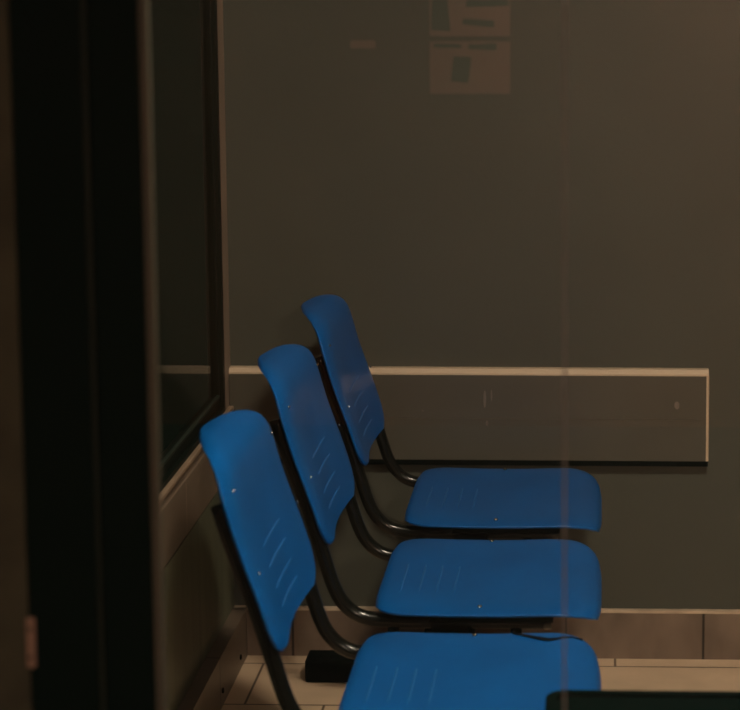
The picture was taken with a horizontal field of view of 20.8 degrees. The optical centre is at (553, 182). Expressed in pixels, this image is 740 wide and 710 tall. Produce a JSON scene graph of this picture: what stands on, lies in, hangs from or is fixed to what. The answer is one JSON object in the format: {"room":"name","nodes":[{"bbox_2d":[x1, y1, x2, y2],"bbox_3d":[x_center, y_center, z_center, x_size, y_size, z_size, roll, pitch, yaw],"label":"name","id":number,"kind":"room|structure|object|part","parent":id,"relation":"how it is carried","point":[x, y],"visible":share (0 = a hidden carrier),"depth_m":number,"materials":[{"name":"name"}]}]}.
{"room":"waiting room","nodes":[
{"label":"waiting room","id":0,"kind":"room"},
{"bbox_2d":[0,0,31,709],"bbox_3d":[-1.048,0.023,2.075,1.002,2.700,0.061,0,7,1],"label":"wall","id":1,"kind":"structure","parent":0,"point":[15,676],"depth_m":2.06,"materials":[{"name":"paint"}]},
{"bbox_2d":[8,0,565,709],"bbox_3d":[0.950,0.030,2.019,3.000,2.700,0.056,0,7,1],"label":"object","id":2,"kind":"structure","parent":1,"relation":"in","point":[81,69],"depth_m":2.05,"materials":[{"name":"black"}]},
{"bbox_3d":[-0.546,0.480,2.088,0.009,0.054,0.004,0,7,1],"label":"hinge plate","id":3,"kind":"part","parent":2,"relation":"part of","materials":[{"name":"metal"}]},
{"bbox_2d":[161,405,234,709],"bbox_3d":[-0.800,-0.120,3.217,0.112,2.700,2.373,0,7,1],"label":"wall","id":4,"kind":"structure","parent":0,"point":[198,575],"depth_m":4.07,"materials":[{"name":"paint"}]},
{"bbox_2d":[160,0,224,490],"bbox_3d":[-0.769,-0.237,3.216,0.033,1.767,2.200,0,7,1],"label":"window","id":5,"kind":"structure","parent":4,"relation":"in","point":[177,452],"depth_m":4.33,"materials":[{"name":"black"}]},
{"bbox_2d":[177,607,247,709],"bbox_3d":[-0.739,1.164,3.370,0.033,0.114,2.360,0,7,1],"label":"baseboard","id":6,"kind":"structure","parent":4,"relation":"attached to","point":[215,678],"depth_m":4.26,"materials":[{"name":"tile"}]},
{"bbox_2d":[217,0,229,409],"bbox_3d":[-0.741,-0.378,4.342,0.032,1.767,0.072,0,7,1],"label":"trim","id":7,"kind":"structure","parent":4,"relation":"attached to","point":[219,2],"depth_m":4.39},
{"bbox_2d":[221,655,739,709],"bbox_3d":[0.863,1.268,3.400,3.435,0.100,2.473,0,7,1],"label":"floor","id":8,"kind":"structure","parent":0,"point":[252,689],"depth_m":4.39,"materials":[{"name":"tile"}]},
{"bbox_2d":[305,539,489,682],"bbox_3d":[-0.267,0.969,3.689,0.590,0.422,1.465,0,7,1],"label":"frame","id":9,"kind":"object","parent":8,"relation":"on","point":[320,665],"visible":0.2,"depth_m":4.38,"materials":[{"name":"black metal"}]},
{"bbox_2d":[199,410,600,709],"bbox_3d":[-0.236,0.607,3.128,0.621,0.462,0.433,0,7,1],"label":"chair","id":10,"kind":"object","parent":9,"relation":"on","point":[265,540],"visible":1,"depth_m":3.14,"materials":[{"name":"blue plastic"}]},
{"bbox_3d":[-0.472,0.528,3.124,0.150,0.305,0.418,0,7,1],"label":"backrest","id":11,"kind":"part","parent":10,"relation":"part of","materials":[{"name":"blue plastic"}]},
{"bbox_3d":[-0.125,0.797,3.149,0.399,0.041,0.433,0,7,1],"label":"seat","id":12,"kind":"part","parent":10,"relation":"part of","materials":[{"name":"blue plastic"}]},
{"bbox_3d":[-0.225,0.884,4.380,0.158,0.322,0.040,0,7,1],"label":"leg post","id":13,"kind":"part","parent":9,"relation":"part of","materials":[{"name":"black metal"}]},
{"bbox_2d":[258,344,601,632],"bbox_3d":[-0.223,0.542,3.647,0.621,0.462,0.433,0,7,1],"label":"chair","id":14,"kind":"object","parent":9,"relation":"on","point":[514,585],"visible":0.99,"depth_m":3.59,"materials":[{"name":"blue plastic"}]},
{"bbox_3d":[-0.459,0.463,3.643,0.150,0.305,0.418,0,7,1],"label":"backrest","id":15,"kind":"part","parent":14,"relation":"part of","materials":[{"name":"blue plastic"}]},
{"bbox_3d":[-0.112,0.733,3.668,0.399,0.041,0.433,0,7,1],"label":"seat","id":16,"kind":"part","parent":14,"relation":"part of","materials":[{"name":"blue plastic"}]},
{"bbox_2d":[301,294,601,539],"bbox_3d":[-0.210,0.477,4.163,0.621,0.462,0.433,0,7,1],"label":"chair","id":17,"kind":"object","parent":9,"relation":"on","point":[444,503],"visible":0.97,"depth_m":4.10,"materials":[{"name":"blue plastic"}]},
{"bbox_3d":[-0.446,0.398,4.159,0.150,0.305,0.418,0,7,1],"label":"backrest","id":18,"kind":"part","parent":17,"relation":"part of","materials":[{"name":"blue plastic"}]},
{"bbox_3d":[-0.099,0.668,4.184,0.399,0.041,0.433,0,7,1],"label":"seat","id":19,"kind":"part","parent":17,"relation":"part of","materials":[{"name":"blue plastic"}]},
{"bbox_2d":[545,690,739,709],"bbox_3d":[0.308,1.021,2.612,0.647,0.585,0.404,0,7,1],"label":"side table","id":20,"kind":"object","parent":8,"relation":"on","point":[575,699],"visible":0.88,"depth_m":2.76,"materials":[{"name":"black"}]},
{"bbox_2d":[223,0,739,608],"bbox_3d":[0.927,-0.268,4.402,3.365,2.700,0.100,0,7,1],"label":"wall","id":21,"kind":"structure","parent":0,"point":[401,161],"depth_m":4.42,"materials":[{"name":"beige paint"}]},
{"bbox_2d":[229,366,708,466],"bbox_3d":[-0.190,0.521,4.465,1.068,0.219,0.027,0,7,1],"label":"board","id":22,"kind":"object","parent":21,"relation":"attached to","point":[433,415],"visible":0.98,"depth_m":4.45,"materials":[{"name":"beige"}]},
{"bbox_2d":[234,605,739,659],"bbox_3d":[0.891,1.022,4.508,3.234,0.114,0.012,0,7,1],"label":"baseboard","id":23,"kind":"structure","parent":21,"relation":"attached to","point":[618,633],"depth_m":4.52,"materials":[{"name":"tile"}]}
]}

